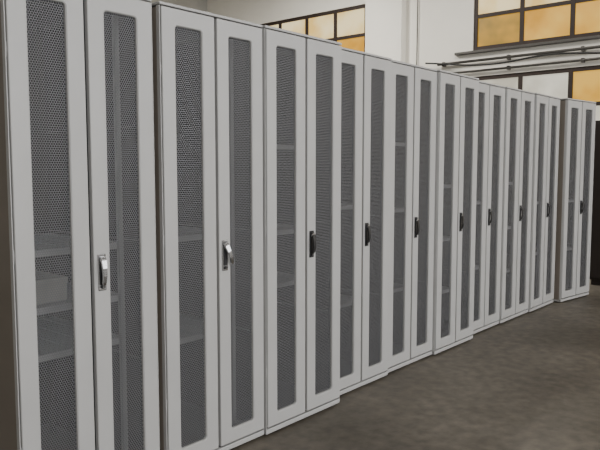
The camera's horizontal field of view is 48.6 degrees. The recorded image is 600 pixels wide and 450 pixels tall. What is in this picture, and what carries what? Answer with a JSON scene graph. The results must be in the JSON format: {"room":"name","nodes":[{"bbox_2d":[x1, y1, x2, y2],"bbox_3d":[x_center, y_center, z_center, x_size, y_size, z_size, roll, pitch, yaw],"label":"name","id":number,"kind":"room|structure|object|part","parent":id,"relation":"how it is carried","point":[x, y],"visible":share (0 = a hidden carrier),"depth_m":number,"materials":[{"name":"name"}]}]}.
{"room":"storage room","nodes":[
{"label":"storage room","id":0,"kind":"room"},
{"bbox_2d":[151,0,206,11],"bbox_3d":[-6.969,-2.254,9.081,0.200,5.600,15.000,4,6,40],"label":"wall","id":1,"kind":"structure","parent":0,"point":[201,5],"depth_m":14.18,"materials":[{"name":"grey paint"}]},
{"bbox_2d":[365,0,406,62],"bbox_3d":[1.481,-2.471,11.612,0.750,5.600,0.160,4,6,40],"label":"pillar","id":2,"kind":"structure","parent":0,"point":[385,20],"depth_m":11.42,"materials":[{"name":"white paint"}]},
{"bbox_2d":[207,0,599,76],"bbox_3d":[4.539,-2.274,9.312,17.000,5.600,0.300,4,6,40],"label":"wall","id":3,"kind":"structure","parent":0,"point":[445,27],"depth_m":10.98,"materials":[{"name":"white paint"}]},
{"bbox_2d":[260,4,364,51],"bbox_3d":[-0.119,-3.519,13.065,3.520,1.060,0.060,4,6,40],"label":"window","id":4,"kind":"structure","parent":3,"relation":"in","point":[346,26],"depth_m":12.34,"materials":[{"name":"beige glass"}]},
{"bbox_2d":[416,0,599,73],"bbox_3d":[5.655,-3.316,8.007,9.730,3.300,0.092,4,6,40],"label":"conduit pipes","id":5,"kind":"object","parent":3,"relation":"attached to","point":[582,48],"visible":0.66,"depth_m":10.03,"materials":[{"name":"grey metal"}]},
{"bbox_2d":[425,52,599,65],"bbox_3d":[4.170,-2.446,9.251,5.502,0.193,0.039,4,6,40],"label":"cable","id":6,"kind":"object","parent":5,"relation":"attached to","point":[562,52],"visible":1,"depth_m":10.02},
{"bbox_2d":[454,35,599,55],"bbox_3d":[5.936,-2.509,7.843,9.000,0.040,0.080,4,6,40],"label":"trim","id":7,"kind":"structure","parent":3,"relation":"attached to","point":[596,36],"depth_m":9.94,"materials":[{"name":"grey metal"}]},
{"bbox_2d":[473,0,599,50],"bbox_3d":[4.238,-3.201,9.358,3.820,1.060,0.060,4,6,40],"label":"window","id":8,"kind":"structure","parent":3,"relation":"in","point":[497,23],"depth_m":10.00,"materials":[{"name":"glass"}]},
{"bbox_2d":[475,65,599,120],"bbox_3d":[4.238,-1.477,9.505,3.820,1.580,0.060,4,6,40],"label":"window","id":9,"kind":"structure","parent":3,"relation":"in","point":[580,83],"depth_m":9.79,"materials":[{"name":"glass"}]},
{"bbox_2d":[230,279,599,449],"bbox_3d":[-0.429,1.063,3.759,17.000,0.100,15.000,4,6,40],"label":"floor","id":10,"kind":"structure","parent":0,"point":[528,380],"depth_m":3.83,"materials":[{"name":"concrete"}]},
{"bbox_2d":[0,0,159,449],"bbox_3d":[-1.112,0.093,2.776,0.926,2.000,0.600,4,6,40],"label":"tall cabinet","id":11,"kind":"object","parent":10,"relation":"on","point":[79,327],"visible":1,"depth_m":2.52,"materials":[{"name":"white metal"}]},
{"bbox_3d":[-0.885,0.112,2.385,0.020,1.934,0.285,4,6,40],"label":"door","id":12,"kind":"part","parent":11,"relation":"part of","materials":[{"name":"grey paint"}]},
{"bbox_3d":[-0.887,0.114,2.386,0.001,1.806,0.149,4,6,40],"label":"door","id":13,"kind":"part","parent":11,"relation":"part of","materials":[{"name":"grey metal"}]},
{"bbox_2d":[34,233,116,256],"bbox_3d":[-1.121,0.081,2.783,0.603,0.028,0.480,4,6,40],"label":"shelf","id":14,"kind":"object","parent":11,"relation":"attached to","point":[41,234],"depth_m":2.68,"materials":[{"name":"metal"}]},
{"bbox_2d":[36,282,117,314],"bbox_3d":[-1.121,0.300,2.801,0.603,0.028,0.480,4,6,40],"label":"shelf","id":15,"kind":"object","parent":11,"relation":"attached to","point":[116,295],"depth_m":2.59,"materials":[{"name":"metal"}]},
{"bbox_2d":[37,316,118,362],"bbox_3d":[-1.121,0.479,2.817,0.603,0.028,0.480,4,6,40],"label":"shelf","id":16,"kind":"object","parent":11,"relation":"attached to","point":[65,328],"depth_m":2.78,"materials":[{"name":"metal"}]},
{"bbox_3d":[-0.747,0.180,2.523,0.018,0.140,0.034,4,6,40],"label":"handle","id":17,"kind":"part","parent":11,"relation":"part of","materials":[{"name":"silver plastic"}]},
{"bbox_3d":[-0.741,0.175,2.518,0.019,0.109,0.026,4,6,40],"label":"handle lever","id":18,"kind":"part","parent":11,"relation":"part of","materials":[{"name":"silver metal"}]},
{"bbox_3d":[-0.690,0.092,2.613,0.020,1.934,0.285,4,6,40],"label":"door","id":19,"kind":"part","parent":11,"relation":"part of","materials":[{"name":"grey paint"}]},
{"bbox_3d":[-0.691,0.094,2.614,0.001,1.806,0.149,4,6,40],"label":"door","id":20,"kind":"part","parent":11,"relation":"part of","materials":[{"name":"grey metal"}]},
{"bbox_2d":[152,1,263,449],"bbox_3d":[-0.701,0.051,3.266,0.926,2.000,0.600,4,6,40],"label":"tall cabinet","id":21,"kind":"object","parent":10,"relation":"on","point":[208,93],"visible":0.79,"depth_m":3.00,"materials":[{"name":"white metal"}]},
{"bbox_3d":[-0.473,0.070,2.874,0.020,1.934,0.285,4,6,40],"label":"door","id":22,"kind":"part","parent":21,"relation":"part of","materials":[{"name":"grey paint"}]},
{"bbox_2d":[178,226,201,241],"bbox_3d":[-0.709,0.039,3.272,0.603,0.028,0.480,4,6,40],"label":"shelf","id":23,"kind":"object","parent":21,"relation":"attached to","point":[183,230],"depth_m":3.11,"materials":[{"name":"metal"}]},
{"bbox_3d":[-0.475,0.072,2.876,0.001,1.806,0.149,4,6,40],"label":"door","id":24,"kind":"part","parent":21,"relation":"part of","materials":[{"name":"grey metal"}]},
{"bbox_2d":[179,313,203,343],"bbox_3d":[-0.709,0.507,3.312,0.603,0.028,0.480,4,6,40],"label":"shelf","id":25,"kind":"object","parent":21,"relation":"attached to","point":[181,317],"depth_m":3.23,"materials":[{"name":"metal"}]},
{"bbox_3d":[-0.335,0.138,3.013,0.018,0.140,0.034,4,6,40],"label":"handle","id":26,"kind":"part","parent":21,"relation":"part of","materials":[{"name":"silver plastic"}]},
{"bbox_3d":[-0.320,0.129,3.019,0.019,0.109,0.026,4,28,40],"label":"handle lever","id":27,"kind":"part","parent":21,"relation":"part of","materials":[{"name":"silver metal"}]},
{"bbox_3d":[-0.278,0.050,3.102,0.020,1.934,0.285,4,6,40],"label":"door","id":28,"kind":"part","parent":21,"relation":"part of","materials":[{"name":"grey paint"}]},
{"bbox_3d":[-0.280,0.052,3.104,0.001,1.806,0.149,4,6,40],"label":"door","id":29,"kind":"part","parent":21,"relation":"part of","materials":[{"name":"grey metal"}]},
{"bbox_2d":[262,25,341,434],"bbox_3d":[-0.299,0.013,3.716,0.926,2.000,0.600,4,6,40],"label":"tall cabinet","id":30,"kind":"object","parent":10,"relation":"on","point":[301,73],"visible":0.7,"depth_m":3.46,"materials":[{"name":"grey metal"}]},
{"bbox_2d":[276,144,293,149],"bbox_3d":[-0.308,-0.428,3.685,0.603,0.028,0.480,4,6,40],"label":"shelf","id":31,"kind":"object","parent":30,"relation":"attached to","point":[278,145],"depth_m":3.49,"materials":[{"name":"metal"}]},
{"bbox_3d":[-0.072,0.031,3.324,0.020,1.934,0.285,4,6,40],"label":"door","id":32,"kind":"part","parent":30,"relation":"part of","materials":[{"name":"grey paint"}]},
{"bbox_2d":[277,224,293,234],"bbox_3d":[-0.308,0.020,3.724,0.603,0.028,0.480,4,6,40],"label":"shelf","id":33,"kind":"object","parent":30,"relation":"attached to","point":[277,224],"depth_m":3.57,"materials":[{"name":"metal"}]},
{"bbox_2d":[277,272,293,287],"bbox_3d":[-0.308,0.299,3.748,0.603,0.028,0.480,4,6,40],"label":"shelf","id":34,"kind":"object","parent":30,"relation":"attached to","point":[290,278],"depth_m":3.63,"materials":[{"name":"metal"}]},
{"bbox_3d":[-0.074,0.033,3.325,0.001,1.806,0.149,4,6,40],"label":"door","id":35,"kind":"part","parent":30,"relation":"part of","materials":[{"name":"grey metal"}]},
{"bbox_3d":[0.066,0.100,3.463,0.018,0.140,0.034,4,6,40],"label":"handle","id":36,"kind":"part","parent":30,"relation":"part of","materials":[{"name":"black plastic"}]},
{"bbox_3d":[0.072,0.095,3.458,0.019,0.109,0.026,4,6,40],"label":"handle lever","id":37,"kind":"part","parent":30,"relation":"part of","materials":[{"name":"black plastic"}]},
{"bbox_3d":[0.123,0.012,3.552,0.020,1.934,0.285,4,6,40],"label":"door","id":38,"kind":"part","parent":30,"relation":"part of","materials":[{"name":"grey paint"}]},
{"bbox_3d":[0.122,0.013,3.554,0.001,1.806,0.149,4,6,40],"label":"door","id":39,"kind":"part","parent":30,"relation":"part of","materials":[{"name":"grey metal"}]},
{"bbox_2d":[340,47,391,394],"bbox_3d":[0.039,-0.030,4.217,0.926,2.000,0.600,4,6,40],"label":"tall cabinet","id":40,"kind":"object","parent":10,"relation":"on","point":[365,77],"visible":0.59,"depth_m":4.03,"materials":[{"name":"white metal"}]},
{"bbox_2d":[340,295,351,307],"bbox_3d":[0.030,0.475,4.268,0.603,0.028,0.480,4,6,40],"label":"shelf","id":41,"kind":"object","parent":40,"relation":"attached to","point":[350,298],"depth_m":4.14,"materials":[{"name":"metal"}]},
{"bbox_2d":[341,203,352,209],"bbox_3d":[0.030,-0.123,4.217,0.603,0.028,0.480,4,6,40],"label":"shelf","id":42,"kind":"object","parent":40,"relation":"attached to","point":[351,205],"depth_m":4.08,"materials":[{"name":"metal"}]},
{"bbox_3d":[0.264,-0.010,3.827,0.001,1.806,0.149,4,6,40],"label":"door","id":43,"kind":"part","parent":40,"relation":"part of","materials":[{"name":"grey metal"}]},
{"bbox_3d":[0.266,-0.012,3.825,0.020,1.934,0.285,4,6,40],"label":"door","id":44,"kind":"part","parent":40,"relation":"part of","materials":[{"name":"grey paint"}]},
{"bbox_3d":[0.404,0.057,3.964,0.018,0.140,0.034,4,6,40],"label":"handle","id":45,"kind":"part","parent":40,"relation":"part of","materials":[{"name":"black plastic"}]},
{"bbox_3d":[0.409,0.051,3.959,0.019,0.109,0.026,4,6,40],"label":"handle lever","id":46,"kind":"part","parent":40,"relation":"part of","materials":[{"name":"black plastic"}]},
{"bbox_3d":[0.461,-0.031,4.053,0.020,1.934,0.285,4,6,40],"label":"door","id":47,"kind":"part","parent":40,"relation":"part of","materials":[{"name":"grey paint"}]},
{"bbox_3d":[0.460,-0.029,4.055,0.001,1.806,0.149,4,6,40],"label":"door","id":48,"kind":"part","parent":40,"relation":"part of","materials":[{"name":"grey metal"}]},
{"bbox_2d":[388,60,436,372],"bbox_3d":[0.414,-0.071,4.687,0.926,2.000,0.600,4,6,40],"label":"tall cabinet","id":49,"kind":"object","parent":10,"relation":"on","point":[413,87],"visible":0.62,"depth_m":4.46,"materials":[{"name":"white metal"}]},
{"bbox_2d":[393,283,402,292],"bbox_3d":[0.405,0.435,4.737,0.603,0.028,0.480,4,6,40],"label":"shelf","id":50,"kind":"object","parent":49,"relation":"attached to","point":[397,286],"depth_m":4.63,"materials":[{"name":"metal"}]},
{"bbox_2d":[394,207,403,212],"bbox_3d":[0.405,-0.113,4.691,0.603,0.028,0.480,4,6,40],"label":"shelf","id":51,"kind":"object","parent":49,"relation":"attached to","point":[398,208],"depth_m":4.56,"materials":[{"name":"metal"}]},
{"bbox_3d":[0.639,-0.050,4.297,0.001,1.806,0.149,4,6,40],"label":"door","id":52,"kind":"part","parent":49,"relation":"part of","materials":[{"name":"grey metal"}]},
{"bbox_3d":[0.641,-0.052,4.295,0.020,1.934,0.285,4,6,40],"label":"door","id":53,"kind":"part","parent":49,"relation":"part of","materials":[{"name":"grey paint"}]},
{"bbox_3d":[0.779,0.016,4.434,0.018,0.140,0.034,4,6,40],"label":"handle","id":54,"kind":"part","parent":49,"relation":"part of","materials":[{"name":"black plastic"}]},
{"bbox_3d":[0.784,0.011,4.429,0.019,0.109,0.026,4,6,40],"label":"handle lever","id":55,"kind":"part","parent":49,"relation":"part of","materials":[{"name":"black plastic"}]},
{"bbox_3d":[0.836,-0.072,4.523,0.020,1.934,0.285,4,6,40],"label":"door","id":56,"kind":"part","parent":49,"relation":"part of","materials":[{"name":"grey paint"}]},
{"bbox_3d":[0.835,-0.070,4.525,0.001,1.806,0.149,4,6,40],"label":"door","id":57,"kind":"part","parent":49,"relation":"part of","materials":[{"name":"white metal"}]},
{"bbox_2d":[432,70,478,354],"bbox_3d":[0.820,-0.109,5.130,0.926,2.000,0.600,4,6,40],"label":"tall cabinet","id":58,"kind":"object","parent":10,"relation":"on","point":[457,98],"visible":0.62,"depth_m":4.86,"materials":[{"name":"white metal"}]},
{"bbox_2d":[441,286,448,293],"bbox_3d":[0.811,0.497,5.189,0.603,0.028,0.480,4,6,40],"label":"shelf","id":59,"kind":"object","parent":58,"relation":"attached to","point":[443,287],"depth_m":5.11,"materials":[{"name":"metal"}]},
{"bbox_3d":[1.047,-0.090,4.738,0.020,1.934,0.285,4,6,40],"label":"door","id":60,"kind":"part","parent":58,"relation":"part of","materials":[{"name":"grey paint"}]},
{"bbox_3d":[1.045,-0.088,4.740,0.001,1.806,0.149,4,6,40],"label":"door","id":61,"kind":"part","parent":58,"relation":"part of","materials":[{"name":"white metal"}]},
{"bbox_3d":[1.185,-0.022,4.877,0.018,0.140,0.034,4,6,40],"label":"handle","id":62,"kind":"part","parent":58,"relation":"part of","materials":[{"name":"black plastic"}]},
{"bbox_3d":[1.191,-0.027,4.872,0.019,0.109,0.026,4,6,40],"label":"handle lever","id":63,"kind":"part","parent":58,"relation":"part of","materials":[{"name":"black plastic"}]},
{"bbox_3d":[1.241,-0.108,4.968,0.001,1.806,0.149,4,6,40],"label":"door","id":64,"kind":"part","parent":58,"relation":"part of","materials":[{"name":"white metal"}]},
{"bbox_3d":[1.242,-0.110,4.966,0.020,1.934,0.285,4,6,40],"label":"door","id":65,"kind":"part","parent":58,"relation":"part of","materials":[{"name":"grey paint"}]},
{"bbox_2d":[473,81,504,333],"bbox_3d":[1.169,-0.151,5.622,0.926,2.000,0.600,4,6,40],"label":"tall cabinet","id":66,"kind":"object","parent":10,"relation":"on","point":[491,103],"visible":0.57,"depth_m":5.43,"materials":[{"name":"white metal"}]},
{"bbox_3d":[1.394,-0.130,5.231,0.001,1.806,0.149,4,6,40],"label":"door","id":67,"kind":"part","parent":66,"relation":"part of","materials":[{"name":"white metal"}]},
{"bbox_3d":[1.396,-0.132,5.230,0.020,1.934,0.285,4,6,40],"label":"door","id":68,"kind":"part","parent":66,"relation":"part of","materials":[{"name":"grey paint"}]},
{"bbox_3d":[1.534,-0.064,5.369,0.018,0.140,0.034,4,6,40],"label":"handle","id":69,"kind":"part","parent":66,"relation":"part of","materials":[{"name":"black plastic"}]},
{"bbox_3d":[1.590,-0.150,5.459,0.001,1.806,0.149,4,6,40],"label":"door","id":70,"kind":"part","parent":66,"relation":"part of","materials":[{"name":"white metal"}]},
{"bbox_3d":[1.591,-0.152,5.458,0.020,1.934,0.285,4,6,40],"label":"door","id":71,"kind":"part","parent":66,"relation":"part of","materials":[{"name":"grey paint"}]},
{"bbox_2d":[499,86,534,322],"bbox_3d":[1.571,-0.190,6.075,0.926,2.000,0.600,4,6,40],"label":"tall cabinet","id":72,"kind":"object","parent":10,"relation":"on","point":[519,104],"visible":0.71,"depth_m":5.81,"materials":[{"name":"grey metal"}]},
{"bbox_3d":[1.796,-0.169,5.685,0.001,1.806,0.149,4,6,40],"label":"door","id":73,"kind":"part","parent":72,"relation":"part of","materials":[{"name":"white metal"}]},
{"bbox_3d":[1.798,-0.171,5.683,0.020,1.934,0.285,4,6,40],"label":"door","id":74,"kind":"part","parent":72,"relation":"part of","materials":[{"name":"grey paint"}]},
{"bbox_3d":[1.992,-0.189,5.913,0.001,1.806,0.149,4,6,40],"label":"door","id":75,"kind":"part","parent":72,"relation":"part of","materials":[{"name":"white metal"}]},
{"bbox_3d":[1.993,-0.191,5.911,0.020,1.934,0.285,4,6,40],"label":"door","id":76,"kind":"part","parent":72,"relation":"part of","materials":[{"name":"grey paint"}]},
{"bbox_2d":[528,93,559,311],"bbox_3d":[1.975,-0.228,6.524,0.926,2.000,0.600,4,6,40],"label":"tall cabinet","id":77,"kind":"object","parent":10,"relation":"on","point":[546,107],"visible":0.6,"depth_m":6.25,"materials":[{"name":"grey metal"}]},
{"bbox_3d":[2.201,-0.208,6.133,0.001,1.806,0.149,4,6,40],"label":"door","id":78,"kind":"part","parent":77,"relation":"part of","materials":[{"name":"white metal"}]},
{"bbox_3d":[2.202,-0.209,6.132,0.020,1.934,0.285,4,6,40],"label":"door","id":79,"kind":"part","parent":77,"relation":"part of","materials":[{"name":"grey paint"}]},
{"bbox_3d":[2.398,-0.229,6.360,0.020,1.934,0.285,4,6,40],"label":"door","id":80,"kind":"part","parent":77,"relation":"part of","materials":[{"name":"grey paint"}]},
{"bbox_3d":[2.396,-0.227,6.362,0.001,1.806,0.149,4,6,40],"label":"door","id":81,"kind":"part","parent":77,"relation":"part of","materials":[{"name":"white metal"}]},
{"bbox_2d":[553,98,595,301],"bbox_3d":[2.508,-0.268,6.991,0.600,2.000,0.926,-4,7,-41],"label":"tall cabinet","id":82,"kind":"object","parent":10,"relation":"on","point":[577,117],"visible":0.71,"depth_m":6.65,"materials":[{"name":"white metal"}]},
{"bbox_3d":[2.679,-0.247,6.572,0.285,1.934,0.020,-4,7,-41],"label":"door","id":83,"kind":"part","parent":82,"relation":"part of","materials":[{"name":"grey paint"}]},
{"bbox_3d":[2.677,-0.245,6.573,0.149,1.806,0.001,-4,7,-41],"label":"door","id":84,"kind":"part","parent":82,"relation":"part of","materials":[{"name":"white metal"}]},
{"bbox_3d":[2.904,-0.264,6.770,0.285,1.934,0.020,-4,7,-41],"label":"door","id":85,"kind":"part","parent":82,"relation":"part of","materials":[{"name":"grey paint"}]},
{"bbox_3d":[2.903,-0.262,6.772,0.149,1.806,0.001,-4,7,-41],"label":"door","id":86,"kind":"part","parent":82,"relation":"part of","materials":[{"name":"white metal"}]},
{"bbox_2d":[590,120,599,284],"bbox_3d":[3.795,-0.233,7.399,0.950,1.860,0.530,4,6,40],"label":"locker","id":87,"kind":"object","parent":10,"relation":"on","point":[595,229],"visible":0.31,"depth_m":7.49,"materials":[{"name":"black metal"}]}
]}

